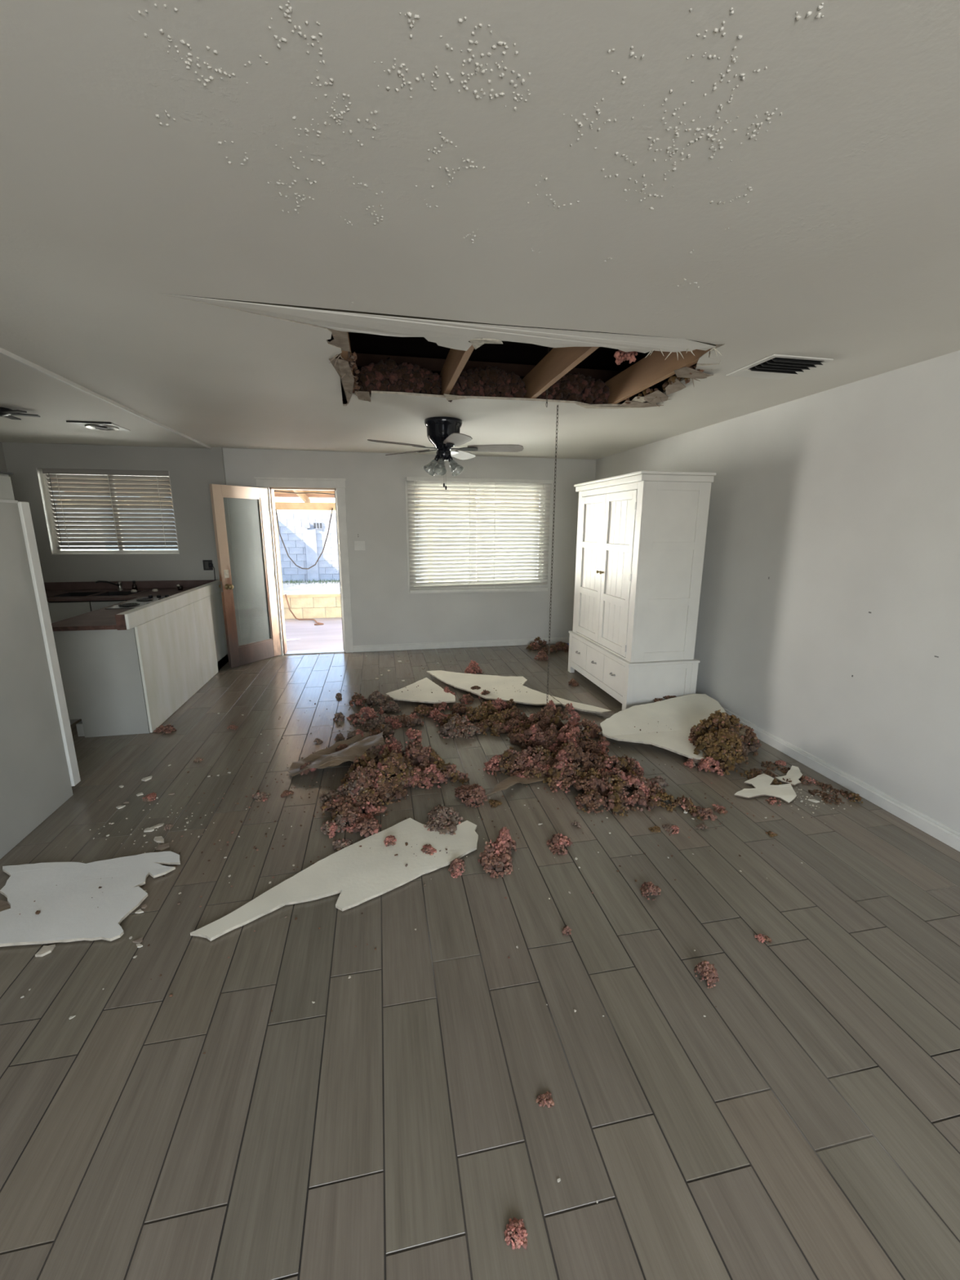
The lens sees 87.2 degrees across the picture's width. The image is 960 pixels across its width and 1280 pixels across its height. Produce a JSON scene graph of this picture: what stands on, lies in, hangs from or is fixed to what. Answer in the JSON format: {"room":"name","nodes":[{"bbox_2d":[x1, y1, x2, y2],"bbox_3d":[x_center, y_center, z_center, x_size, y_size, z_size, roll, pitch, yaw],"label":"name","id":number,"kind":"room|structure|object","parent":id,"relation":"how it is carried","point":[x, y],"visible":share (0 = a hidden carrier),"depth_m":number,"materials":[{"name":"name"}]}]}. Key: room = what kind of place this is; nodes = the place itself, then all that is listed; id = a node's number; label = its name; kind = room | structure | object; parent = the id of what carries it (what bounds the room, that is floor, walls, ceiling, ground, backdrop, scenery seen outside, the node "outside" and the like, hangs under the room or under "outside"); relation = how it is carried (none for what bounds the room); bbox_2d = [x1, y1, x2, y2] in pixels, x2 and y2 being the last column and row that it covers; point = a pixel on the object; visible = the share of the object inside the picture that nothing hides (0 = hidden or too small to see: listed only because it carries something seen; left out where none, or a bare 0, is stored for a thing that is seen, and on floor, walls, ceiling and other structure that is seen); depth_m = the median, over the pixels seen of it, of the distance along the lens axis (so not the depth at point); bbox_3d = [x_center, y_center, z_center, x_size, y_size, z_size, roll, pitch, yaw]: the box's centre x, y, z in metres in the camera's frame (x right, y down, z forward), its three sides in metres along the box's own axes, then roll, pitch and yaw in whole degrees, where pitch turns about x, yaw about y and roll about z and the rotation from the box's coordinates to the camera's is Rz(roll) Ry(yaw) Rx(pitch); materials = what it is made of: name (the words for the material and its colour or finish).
{"room":"damaged room","nodes":[
{"label":"damaged room","id":0,"kind":"room"},
{"bbox_2d":[0,441,7,471],"bbox_3d":[-4.198,-0.283,1.215,0.150,3.350,8.780,-2,13,-11],"label":"wall","id":1,"kind":"structure","parent":0,"point":[2,463],"depth_m":5.25,"materials":[{"name":"paint"}]},
{"bbox_2d":[0,471,14,500],"bbox_3d":[-4.595,-1.126,4.450,0.350,0.765,1.010,-2,13,-11],"label":"upper cabinet","id":2,"kind":"object","parent":1,"relation":"attached to","point":[6,487],"visible":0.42,"depth_m":4.80,"materials":[{"name":"white wood"}]},
{"bbox_2d":[1,442,239,631],"bbox_3d":[-4.030,-1.298,5.707,2.270,3.350,0.190,-2,13,-11],"label":"wall","id":3,"kind":"structure","parent":0,"point":[191,470],"depth_m":5.63,"materials":[{"name":"paint"}]},
{"bbox_2d":[35,467,179,555],"bbox_3d":[-4.095,-1.420,5.633,1.285,0.910,0.134,-2,13,-11],"label":"window","id":4,"kind":"structure","parent":3,"relation":"in","point":[43,486],"depth_m":5.59,"materials":[{"name":"white paint"}]},
{"bbox_2d":[41,468,177,549],"bbox_3d":[-4.072,-1.444,5.603,1.224,0.850,0.076,-2,13,-11],"label":"blind","id":5,"kind":"object","parent":4,"relation":"attached to","point":[154,513],"visible":0.95,"depth_m":5.60,"materials":[{"name":"white paint"}]},
{"bbox_2d":[43,579,217,590],"bbox_3d":[-4.023,-0.627,5.747,1.928,0.086,0.022,-2,13,-11],"label":"backsplash","id":6,"kind":"structure","parent":3,"relation":"attached to","point":[148,584],"depth_m":5.73,"materials":[{"name":"brown laminate"}]},
{"bbox_2d":[202,560,215,580],"bbox_3d":[-3.152,-0.781,5.888,0.128,0.302,0.053,4,13,16],"label":"outlet box","id":7,"kind":"object","parent":3,"relation":"attached to","point":[207,564],"visible":0.97,"depth_m":5.86,"materials":[{"name":"plastic"}]},
{"bbox_2d":[222,390,595,645],"bbox_3d":[-0.648,-1.436,6.385,4.635,3.350,0.150,-2,13,-11],"label":"wall","id":8,"kind":"structure","parent":0,"point":[383,611],"depth_m":6.38,"materials":[{"name":"paint"}]},
{"bbox_2d":[253,476,353,655],"bbox_3d":[-2.116,-0.865,6.200,1.020,2.145,0.180,-2,13,-11],"label":"door frame","id":9,"kind":"structure","parent":8,"relation":"in","point":[338,485],"depth_m":6.10,"materials":[{"name":"wood"}]},
{"bbox_2d":[208,484,281,667],"bbox_3d":[-2.614,-0.719,5.754,0.192,1.988,0.712,9,15,34],"label":"open door","id":10,"kind":"structure","parent":9,"relation":"attached to","point":[257,637],"depth_m":5.78,"materials":[{"name":"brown wood"}]},
{"bbox_2d":[273,490,334,494],"bbox_3d":[-2.134,-1.798,6.155,0.802,0.045,0.059,-3,13,-12],"label":"overhead cable","id":11,"kind":"object","parent":8,"relation":"attached to","point":[273,491],"visible":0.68,"depth_m":6.16,"materials":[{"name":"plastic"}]},
{"bbox_2d":[354,541,364,550],"bbox_3d":[-1.478,-1.157,6.192,0.128,0.113,0.016,-2,13,-11],"label":"light switch","id":12,"kind":"object","parent":8,"relation":"attached to","point":[358,545],"visible":1,"depth_m":6.19,"materials":[{"name":"paint"}]},
{"bbox_2d":[353,637,568,652],"bbox_3d":[-0.069,0.054,6.755,3.166,0.085,0.014,-2,13,-11],"label":"baseboard","id":13,"kind":"structure","parent":8,"relation":"attached to","point":[384,647],"depth_m":6.69,"materials":[{"name":"paint"}]},
{"bbox_2d":[404,476,547,594],"bbox_3d":[0.002,-1.318,6.455,1.863,1.425,0.020,-2,13,-11],"label":"trim","id":14,"kind":"structure","parent":8,"relation":"attached to","point":[405,477],"depth_m":6.43,"materials":[{"name":"paint"}]},
{"bbox_2d":[411,484,546,586],"bbox_3d":[-0.013,-1.337,6.524,1.725,1.280,0.134,-2,13,-11],"label":"window","id":15,"kind":"structure","parent":8,"relation":"in","point":[415,485],"depth_m":6.61,"materials":[{"name":"white paint"}]},
{"bbox_2d":[405,476,552,593],"bbox_3d":[0.012,-1.317,6.415,1.847,1.406,0.076,-2,13,-11],"label":"window blind","id":16,"kind":"object","parent":15,"relation":"attached to","point":[414,499],"visible":1,"depth_m":6.41,"materials":[{"name":"paint"}]},
{"bbox_2d":[0,644,959,1279],"bbox_3d":[-0.905,1.150,2.309,6.615,0.101,8.671,-2,13,-11],"label":"floor","id":17,"kind":"structure","parent":0,"point":[389,1125],"depth_m":1.62,"materials":[{"name":"tile"}]},
{"bbox_2d":[0,498,80,859],"bbox_3d":[-2.606,0.256,2.134,0.642,1.706,1.485,-2,13,-11],"label":"refrigerator","id":18,"kind":"object","parent":17,"relation":"on","point":[39,771],"visible":1,"depth_m":2.67,"materials":[{"name":"white wood"}]},
{"bbox_2d":[35,944,55,956],"bbox_3d":[-1.649,1.179,1.913,0.045,0.010,0.046,-2,13,-11],"label":"chip","id":19,"kind":"object","parent":17,"relation":"on","point":[45,950],"visible":1,"depth_m":1.91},
{"bbox_2d":[47,600,124,622],"bbox_3d":[-4.220,-0.055,5.455,1.385,0.835,0.738,-2,13,-11],"label":"base cabinet","id":20,"kind":"object","parent":17,"relation":"on","point":[58,611],"visible":0.13,"depth_m":5.04,"materials":[{"name":"white wood"}]},
{"bbox_2d":[43,579,217,601],"bbox_3d":[-3.949,-0.530,5.387,1.928,0.115,0.782,-2,13,-11],"label":"countertop","id":21,"kind":"structure","parent":20,"relation":"on","point":[169,588],"depth_m":5.65,"materials":[{"name":"stone"}]},
{"bbox_2d":[46,590,148,609],"bbox_3d":[-4.025,-0.406,5.336,0.780,0.174,0.480,-2,13,-11],"label":"sink","id":22,"kind":"object","parent":21,"relation":"in","point":[113,593],"visible":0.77,"depth_m":5.43,"materials":[{"name":"metal"}]},
{"bbox_2d":[95,580,123,591],"bbox_3d":[-3.992,-0.585,5.438,0.055,0.130,0.258,5,14,22],"label":"faucet","id":23,"kind":"object","parent":21,"relation":"on","point":[119,583],"visible":1,"depth_m":5.51,"materials":[{"name":"metal"}]},
{"bbox_2d":[0,851,180,946],"bbox_3d":[-1.788,1.113,2.169,0.803,0.018,0.568,-2,13,-11],"label":"sheet","id":24,"kind":"object","parent":17,"relation":"on","point":[68,913],"visible":1,"depth_m":2.17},
{"bbox_2d":[0,899,10,911],"bbox_3d":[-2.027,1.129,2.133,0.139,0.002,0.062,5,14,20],"label":"clump","id":25,"kind":"object","parent":24,"relation":"on","point":[4,905],"visible":0.84,"depth_m":2.14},
{"bbox_2d":[51,579,228,737],"bbox_3d":[-3.068,0.030,4.821,0.619,0.958,2.446,-2,13,-11],"label":"base cabinet","id":26,"kind":"object","parent":17,"relation":"on","point":[123,671],"visible":0.84,"depth_m":3.88,"materials":[{"name":"wood"}]},
{"bbox_2d":[51,597,140,626],"bbox_3d":[-3.035,-0.257,4.392,0.540,0.028,1.585,-2,13,-11],"label":"countertop","id":27,"kind":"structure","parent":26,"relation":"on","point":[102,616],"depth_m":3.91,"materials":[{"name":"brown laminate"}]},
{"bbox_2d":[105,595,169,608],"bbox_3d":[-3.102,-0.371,4.763,0.440,0.030,0.760,-2,13,-11],"label":"cooktop","id":28,"kind":"object","parent":27,"relation":"in","point":[137,602],"visible":0.62,"depth_m":4.69,"materials":[{"name":"glass"}]},
{"bbox_2d":[142,792,156,801],"bbox_3d":[-1.966,0.931,2.995,0.075,0.026,0.102,-8,15,-32],"label":"clump","id":29,"kind":"object","parent":17,"relation":"on","point":[148,797],"visible":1,"depth_m":2.98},
{"bbox_2d":[153,835,164,843],"bbox_3d":[-1.644,1.026,2.590,0.081,0.010,0.034,8,15,30],"label":"chip","id":30,"kind":"object","parent":17,"relation":"on","point":[160,839],"visible":1,"depth_m":2.58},
{"bbox_2d":[155,843,169,851],"bbox_3d":[-1.591,1.040,2.527,0.059,0.010,0.046,-5,14,-23],"label":"chip","id":31,"kind":"object","parent":17,"relation":"on","point":[161,847],"visible":1,"depth_m":2.52,"materials":[{"name":"grey paper"}]},
{"bbox_2d":[153,724,177,733],"bbox_3d":[-2.475,0.696,3.969,0.159,0.056,0.116,5,14,19],"label":"clump","id":32,"kind":"object","parent":17,"relation":"on","point":[168,728],"visible":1,"depth_m":3.95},
{"bbox_2d":[250,791,270,801],"bbox_3d":[-1.309,0.928,3.003,0.120,0.058,0.091,6,14,26],"label":"clump","id":33,"kind":"object","parent":17,"relation":"on","point":[259,795],"visible":1,"depth_m":2.99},
{"bbox_2d":[280,790,293,797],"bbox_3d":[-1.163,0.921,3.041,0.072,0.029,0.075,-2,13,-11],"label":"clump","id":34,"kind":"object","parent":17,"relation":"on","point":[286,793],"visible":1,"depth_m":3.03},
{"bbox_2d":[299,761,316,775],"bbox_3d":[-1.134,0.840,3.330,0.111,0.066,0.124,-2,13,-11],"label":"clump","id":35,"kind":"object","parent":17,"relation":"on","point":[305,771],"visible":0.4,"depth_m":3.30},
{"bbox_2d":[190,817,478,941],"bbox_3d":[-0.565,1.081,2.329,1.329,0.021,0.444,-11,17,-40],"label":"shard","id":36,"kind":"object","parent":17,"relation":"on","point":[362,874],"visible":0.97,"depth_m":2.34},
{"bbox_2d":[383,835,396,846],"bbox_3d":[-0.453,1.008,2.551,0.065,0.038,0.085,-4,13,-17],"label":"clump","id":37,"kind":"object","parent":36,"relation":"on","point":[388,839],"visible":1,"depth_m":2.53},
{"bbox_2d":[421,844,436,855],"bbox_3d":[-0.255,1.032,2.487,0.065,0.024,0.090,-11,17,-40],"label":"clump","id":38,"kind":"object","parent":36,"relation":"on","point":[428,848],"visible":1,"depth_m":2.48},
{"bbox_2d":[422,804,462,835],"bbox_3d":[-0.204,0.954,2.723,0.210,0.082,0.237,4,13,14],"label":"clump","id":39,"kind":"object","parent":36,"relation":"on","point":[439,816],"visible":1,"depth_m":2.70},
{"bbox_2d":[320,814,348,838],"bbox_3d":[-0.776,0.984,2.684,0.146,0.073,0.155,-2,13,-11],"label":"clump","id":40,"kind":"object","parent":17,"relation":"on","point":[335,825],"visible":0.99,"depth_m":2.66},
{"bbox_2d":[288,731,385,776],"bbox_3d":[-0.911,0.775,3.452,0.439,0.107,0.772,12,17,41],"label":"kraft paper","id":41,"kind":"object","parent":17,"relation":"on","point":[357,744],"visible":0.96,"depth_m":3.42,"materials":[{"name":"paper"}]},
{"bbox_2d":[335,743,348,751],"bbox_3d":[-0.979,0.777,3.585,0.110,0.078,0.133,6,14,24],"label":"clump","id":42,"kind":"object","parent":41,"relation":"on","point":[340,747],"visible":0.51,"depth_m":3.57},
{"bbox_2d":[333,733,344,740],"bbox_3d":[-1.067,0.731,3.830,0.078,0.051,0.065,5,14,20],"label":"clump","id":43,"kind":"object","parent":17,"relation":"on","point":[340,735],"visible":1,"depth_m":3.82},
{"bbox_2d":[332,838,351,851],"bbox_3d":[-0.700,1.032,2.557,0.099,0.034,0.106,-2,13,-11],"label":"clump","id":44,"kind":"object","parent":17,"relation":"on","point":[338,845],"visible":0.98,"depth_m":2.54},
{"bbox_2d":[346,724,394,739],"bbox_3d":[-0.830,0.720,3.830,0.362,0.100,0.222,-2,13,-11],"label":"pile","id":45,"kind":"object","parent":17,"relation":"on","point":[387,731],"visible":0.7,"depth_m":3.85,"materials":[{"name":"brown"}]},
{"bbox_2d":[319,727,469,837],"bbox_3d":[-0.611,0.793,3.110,0.760,0.315,0.904,10,16,37],"label":"pile","id":46,"kind":"object","parent":17,"relation":"on","point":[370,782],"visible":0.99,"depth_m":3.03,"materials":[{"name":"brown"}]},
{"bbox_2d":[333,689,525,738],"bbox_3d":[-0.436,0.593,4.277,1.591,0.162,0.973,-1,13,-5],"label":"pile","id":47,"kind":"object","parent":17,"relation":"on","point":[452,724],"visible":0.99,"depth_m":4.16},
{"bbox_2d":[386,677,455,703],"bbox_3d":[-0.591,0.499,4.735,0.535,0.026,0.767,-7,15,-29],"label":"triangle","id":48,"kind":"object","parent":47,"relation":"on","point":[414,694],"visible":0.99,"depth_m":4.70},
{"bbox_2d":[19,648,853,1053],"bbox_3d":[-0.157,0.658,4.080,4.459,0.093,5.119,-2,13,-8],"label":"crumbs","id":49,"kind":"object","parent":17,"relation":"on","point":[37,912],"visible":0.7,"depth_m":2.77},
{"bbox_2d":[443,686,456,697],"bbox_3d":[-0.294,0.496,4.769,0.124,0.114,0.140,-2,13,-11],"label":"clump","id":50,"kind":"object","parent":17,"relation":"on","point":[446,688],"visible":0.49,"depth_m":4.74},
{"bbox_2d":[448,857,465,878],"bbox_3d":[-0.113,1.060,2.366,0.077,0.064,0.093,6,14,24],"label":"clump","id":51,"kind":"object","parent":17,"relation":"on","point":[455,864],"visible":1,"depth_m":2.36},
{"bbox_2d":[454,783,488,807],"bbox_3d":[-0.059,0.904,3.025,0.183,0.086,0.263,-6,14,-26],"label":"clump","id":52,"kind":"object","parent":17,"relation":"on","point":[473,793],"visible":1,"depth_m":2.97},
{"bbox_2d":[464,660,482,674],"bbox_3d":[-0.071,0.295,5.563,0.186,0.154,0.228,-4,14,-19],"label":"clump","id":53,"kind":"object","parent":17,"relation":"on","point":[473,668],"visible":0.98,"depth_m":5.52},
{"bbox_2d":[426,670,560,705],"bbox_3d":[0.071,0.456,4.972,1.496,0.023,0.790,3,13,13],"label":"sheet","id":54,"kind":"object","parent":17,"relation":"on","point":[507,688],"visible":0.98,"depth_m":4.94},
{"bbox_2d":[488,799,502,807],"bbox_3d":[0.091,0.951,2.949,0.076,0.024,0.085,-2,13,-11],"label":"clump","id":55,"kind":"object","parent":17,"relation":"on","point":[491,802],"visible":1,"depth_m":2.94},
{"bbox_2d":[477,836,516,878],"bbox_3d":[0.108,1.031,2.440,0.183,0.102,0.264,11,17,40],"label":"clump","id":56,"kind":"object","parent":17,"relation":"on","point":[499,855],"visible":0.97,"depth_m":2.41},
{"bbox_2d":[488,697,507,712],"bbox_3d":[0.146,0.567,4.434,0.173,0.131,0.221,7,14,27],"label":"clump","id":57,"kind":"object","parent":17,"relation":"on","point":[499,704],"visible":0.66,"depth_m":4.42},
{"bbox_2d":[493,826,515,844],"bbox_3d":[0.125,1.003,2.513,0.120,0.148,0.124,-2,13,-11],"label":"clump","id":58,"kind":"object","parent":17,"relation":"on","point":[504,832],"visible":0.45,"depth_m":2.50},
{"bbox_2d":[503,1217,528,1249],"bbox_3d":[0.082,1.354,1.154,0.054,0.025,0.058,-2,13,-11],"label":"clump","id":59,"kind":"object","parent":17,"relation":"on","point":[517,1225],"visible":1,"depth_m":1.15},
{"bbox_2d":[534,648,547,661],"bbox_3d":[0.760,0.187,6.138,0.167,0.136,0.184,-11,17,-41],"label":"clump","id":60,"kind":"object","parent":17,"relation":"on","point":[543,655],"visible":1,"depth_m":6.11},
{"bbox_2d":[535,1091,554,1107],"bbox_3d":[0.183,1.298,1.424,0.051,0.019,0.041,-2,13,-11],"label":"clump","id":61,"kind":"object","parent":17,"relation":"on","point":[544,1099],"visible":1,"depth_m":1.42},
{"bbox_2d":[525,636,568,653],"bbox_3d":[0.897,0.070,6.668,0.461,0.140,0.652,-12,18,-43],"label":"pile","id":62,"kind":"object","parent":17,"relation":"on","point":[560,646],"visible":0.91,"depth_m":6.62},
{"bbox_2d":[546,832,573,855],"bbox_3d":[0.397,1.028,2.552,0.129,0.059,0.134,-10,16,-39],"label":"clump","id":63,"kind":"object","parent":17,"relation":"on","point":[558,842],"visible":1,"depth_m":2.54,"materials":[{"name":"pink"}]},
{"bbox_2d":[561,925,571,935],"bbox_3d":[0.346,1.156,2.019,0.041,0.033,0.045,-2,13,-11],"label":"clump","id":64,"kind":"object","parent":17,"relation":"on","point":[566,929],"visible":1,"depth_m":2.01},
{"bbox_2d":[568,678,578,686],"bbox_3d":[0.961,0.433,5.157,0.102,0.080,0.109,-2,13,-11],"label":"clump","id":65,"kind":"object","parent":17,"relation":"on","point":[572,682],"visible":1,"depth_m":5.14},
{"bbox_2d":[551,695,611,713],"bbox_3d":[0.853,0.581,4.465,0.604,0.018,0.155,11,16,39],"label":"drywall sliver","id":66,"kind":"object","parent":17,"relation":"on","point":[582,707],"visible":0.87,"depth_m":4.40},
{"bbox_2d":[482,699,728,821],"bbox_3d":[0.575,0.753,3.454,1.125,0.275,1.843,-5,14,-21],"label":"pile","id":67,"kind":"object","parent":17,"relation":"on","point":[598,776],"visible":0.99,"depth_m":3.27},
{"bbox_2d":[484,772,548,796],"bbox_3d":[0.197,0.886,3.137,0.603,0.042,0.146,-9,15,-34],"label":"kraft paper","id":68,"kind":"object","parent":67,"relation":"on","point":[505,784],"visible":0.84,"depth_m":3.15,"materials":[{"name":"paper"}]},
{"bbox_2d":[568,471,715,710],"bbox_3d":[1.434,-0.494,4.847,0.692,2.008,1.400,-2,13,-11],"label":"armoire","id":69,"kind":"object","parent":17,"relation":"on","point":[642,535],"visible":0.97,"depth_m":4.30,"materials":[{"name":"white paint"}]},
{"bbox_2d":[640,881,661,900],"bbox_3d":[0.760,1.096,2.229,0.095,0.060,0.091,1,13,4],"label":"clump","id":70,"kind":"object","parent":17,"relation":"on","point":[647,886],"visible":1,"depth_m":2.21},
{"bbox_2d":[648,826,660,832],"bbox_3d":[0.940,1.014,2.702,0.067,0.017,0.050,-2,13,-11],"label":"clump","id":71,"kind":"object","parent":17,"relation":"on","point":[657,828],"visible":1,"depth_m":2.70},
{"bbox_2d":[600,693,725,759],"bbox_3d":[1.520,0.611,4.047,0.808,0.117,1.167,9,15,34],"label":"sheet","id":72,"kind":"object","parent":17,"relation":"on","point":[680,714],"visible":0.93,"depth_m":3.96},
{"bbox_2d":[662,823,679,834],"bbox_3d":[1.030,1.009,2.706,0.085,0.028,0.088,0,13,-1],"label":"clump","id":73,"kind":"object","parent":17,"relation":"on","point":[668,828],"visible":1,"depth_m":2.70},
{"bbox_2d":[683,757,701,768],"bbox_3d":[1.453,0.826,3.433,0.124,0.067,0.094,-2,13,-11],"label":"clump","id":74,"kind":"object","parent":17,"relation":"on","point":[691,762],"visible":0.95,"depth_m":3.41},
{"bbox_2d":[695,822,709,829],"bbox_3d":[1.195,1.007,2.717,0.059,0.024,0.060,-2,13,-11],"label":"clump","id":75,"kind":"object","parent":17,"relation":"on","point":[701,825],"visible":1,"depth_m":2.71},
{"bbox_2d":[693,960,719,988],"bbox_3d":[0.823,1.188,1.811,0.078,0.068,0.084,-4,13,-19],"label":"clump","id":76,"kind":"object","parent":17,"relation":"on","point":[704,968],"visible":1,"depth_m":1.80,"materials":[{"name":"pink"}]},
{"bbox_2d":[697,755,724,775],"bbox_3d":[1.540,0.822,3.360,0.163,0.114,0.136,5,13,19],"label":"clump","id":77,"kind":"object","parent":17,"relation":"on","point":[704,763],"visible":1,"depth_m":3.33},
{"bbox_2d":[688,709,761,775],"bbox_3d":[1.717,0.690,3.581,0.417,0.380,0.657,13,18,43],"label":"pile","id":78,"kind":"object","parent":17,"relation":"on","point":[726,744],"visible":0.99,"depth_m":3.46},
{"bbox_2d":[755,933,772,943],"bbox_3d":[1.116,1.174,1.985,0.055,0.023,0.042,-2,13,-11],"label":"clump","id":79,"kind":"object","parent":17,"relation":"on","point":[759,936],"visible":1,"depth_m":1.98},
{"bbox_2d":[734,773,796,803],"bbox_3d":[1.762,0.924,3.085,0.418,0.014,0.275,-10,16,-37],"label":"scrap","id":80,"kind":"object","parent":17,"relation":"on","point":[762,783],"visible":1,"depth_m":3.09,"materials":[{"name":"grey paper"}]},
{"bbox_2d":[765,831,777,836],"bbox_3d":[1.543,1.024,2.667,0.051,0.018,0.044,-2,13,-11],"label":"clump","id":81,"kind":"object","parent":17,"relation":"on","point":[770,833],"visible":1,"depth_m":2.66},
{"bbox_2d":[775,760,786,765],"bbox_3d":[2.070,0.841,3.469,0.070,0.026,0.070,7,14,26],"label":"clump","id":82,"kind":"object","parent":17,"relation":"on","point":[783,762],"visible":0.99,"depth_m":3.45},
{"bbox_2d":[774,765,802,785],"bbox_3d":[2.040,0.881,3.274,0.284,0.013,0.131,-9,16,-36],"label":"scrap","id":83,"kind":"object","parent":17,"relation":"on","point":[794,773],"visible":1,"depth_m":3.26,"materials":[{"name":"grey paper"}]},
{"bbox_2d":[738,760,862,806],"bbox_3d":[1.974,0.888,3.216,0.585,0.054,0.555,0,13,-3],"label":"insulation","id":84,"kind":"object","parent":17,"relation":"on","point":[844,793],"visible":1,"depth_m":3.16},
{"bbox_2d":[0,0,959,459],"bbox_3d":[-0.895,-1.257,1.765,6.615,0.085,8.670,-2,13,-11],"label":"ceiling","id":85,"kind":"structure","parent":0,"point":[196,196],"depth_m":1.36,"materials":[{"name":"paint"}]},
{"bbox_2d":[0,407,39,419],"bbox_3d":[-3.575,-1.689,3.753,0.476,0.050,0.419,-6,14,-26],"label":"kitchen ceiling light","id":86,"kind":"object","parent":85,"relation":"attached to","point":[5,412],"visible":1,"depth_m":3.73,"materials":[{"name":"plastic"}]},
{"bbox_2d":[66,420,130,431],"bbox_3d":[-3.272,-1.830,4.346,0.330,0.039,0.358,-2,13,-11],"label":"recessed light","id":87,"kind":"object","parent":85,"relation":"in","point":[107,426],"visible":1,"depth_m":4.30,"materials":[{"name":"paint"}]},
{"bbox_2d":[95,426,107,431],"bbox_3d":[-3.269,-1.832,4.356,0.083,0.039,0.036,-11,17,-40],"label":"socket","id":88,"kind":"object","parent":87,"relation":"attached to","point":[101,428],"depth_m":4.35,"materials":[{"name":"metal"}]},
{"bbox_2d":[0,347,211,448],"bbox_3d":[-2.163,-1.203,1.498,0.012,0.025,8.630,-2,13,-11],"label":"trim","id":89,"kind":"structure","parent":85,"relation":"attached to","point":[3,352],"depth_m":3.21,"materials":[{"name":"paint"}]},
{"bbox_2d":[367,416,523,489],"bbox_3d":[-0.279,-1.530,4.179,1.266,0.549,1.250,-2,13,-11],"label":"ceiling fan","id":90,"kind":"object","parent":85,"relation":"hanging from","point":[443,433],"visible":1,"depth_m":4.12,"materials":[{"name":"black metal"}]},
{"bbox_2d":[327,331,717,404],"bbox_3d":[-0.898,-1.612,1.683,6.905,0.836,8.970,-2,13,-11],"label":"ceiling hole","id":91,"kind":"object","parent":85,"relation":"in","point":[415,365],"visible":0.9,"depth_m":3.46,"materials":[{"name":"wood"}]},
{"bbox_2d":[546,387,559,705],"bbox_3d":[0.551,-0.744,3.811,0.013,2.637,0.013,3,13,13],"label":"chain","id":92,"kind":"object","parent":91,"relation":"hanging from","point":[558,388],"visible":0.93,"depth_m":3.82,"materials":[{"name":"metal"}]},
{"bbox_2d":[726,354,833,379],"bbox_3d":[1.603,-1.462,2.723,0.353,0.023,0.360,-2,13,-11],"label":"ceiling vent","id":93,"kind":"object","parent":85,"relation":"in","point":[775,366],"visible":1,"depth_m":2.68,"materials":[{"name":"metal"}]},
{"bbox_2d":[595,350,959,832],"bbox_3d":[2.429,-0.549,2.523,0.141,3.350,8.820,-2,13,-11],"label":"wall","id":94,"kind":"structure","parent":0,"point":[828,621],"depth_m":3.12,"materials":[{"name":"paint"}]},
{"bbox_2d":[695,693,959,851],"bbox_3d":[2.331,0.929,2.917,0.017,0.092,8.670,-2,13,-11],"label":"baseboard","id":95,"kind":"structure","parent":94,"relation":"attached to","point":[932,827],"depth_m":3.02,"materials":[{"name":"paint"}]},
{"label":"outside","id":96,"kind":"structure","parent":0,"visible":0},
{"bbox_2d":[284,617,343,651],"bbox_3d":[-2.075,-0.010,8.054,13.000,0.220,2.980,-2,13,-11],"label":"floor","id":97,"kind":"structure","parent":96,"point":[300,635],"depth_m":7.87,"materials":[{"name":"concrete"}]},
{"bbox_2d":[284,594,324,625],"bbox_3d":[-3.039,-0.552,8.876,0.926,0.460,0.284,10,16,37],"label":"rope","id":98,"kind":"object","parent":97,"relation":"on","point":[294,615],"visible":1,"depth_m":9.03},
{"bbox_2d":[282,592,341,618],"bbox_3d":[-2.364,-0.656,9.406,13.000,0.440,0.200,-2,13,-11],"label":"wall","id":99,"kind":"structure","parent":97,"relation":"on","point":[324,605],"depth_m":9.20,"materials":[{"name":"brick"}]},
{"bbox_2d":[51,478,539,595],"bbox_3d":[-2.107,-1.592,7.897,9.000,2.055,3.351,-2,13,-11],"label":"patio cover","id":100,"kind":"object","parent":99,"relation":"on","point":[307,505],"visible":0.06,"depth_m":8.78,"materials":[{"name":"wood"}]},
{"bbox_2d":[275,507,333,568],"bbox_3d":[-3.033,-1.768,8.793,0.959,1.052,0.172,-2,13,-11],"label":"strap","id":101,"kind":"object","parent":100,"relation":"hanging from","point":[332,508],"visible":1,"depth_m":8.81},
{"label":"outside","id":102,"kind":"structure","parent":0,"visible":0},
{"bbox_2d":[282,577,537,593],"bbox_3d":[-6.776,-5.737,33.700,60.000,0.440,50.400,-2,13,-11],"label":"ground","id":103,"kind":"structure","parent":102,"point":[304,588],"depth_m":13.71,"materials":[{"name":"concrete"}]},
{"bbox_2d":[53,495,177,550],"bbox_3d":[-9.291,-3.097,11.772,2.900,4.060,4.480,-2,13,-11],"label":"shed","id":104,"kind":"object","parent":103,"relation":"on","point":[64,495],"visible":0.02,"depth_m":10.38,"materials":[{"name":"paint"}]},
{"bbox_2d":[282,578,339,585],"bbox_3d":[-4.940,-1.688,14.578,5.026,0.110,1.257,-2,13,-11],"label":"dry weeds","id":105,"kind":"object","parent":103,"relation":"on","point":[332,580],"visible":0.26,"depth_m":14.86,"materials":[{"name":"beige plant"}]},
{"bbox_2d":[276,512,538,581],"bbox_3d":[-4.398,-2.804,15.248,22.596,1.996,0.300,-2,13,-11],"label":"exterior wall","id":106,"kind":"structure","parent":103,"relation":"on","point":[304,535],"depth_m":15.11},
{"bbox_2d":[312,521,322,528],"bbox_3d":[-4.811,-3.394,14.962,0.270,0.210,0.030,-2,13,-11],"label":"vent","id":107,"kind":"object","parent":106,"relation":"attached to","point":[316,525],"depth_m":14.94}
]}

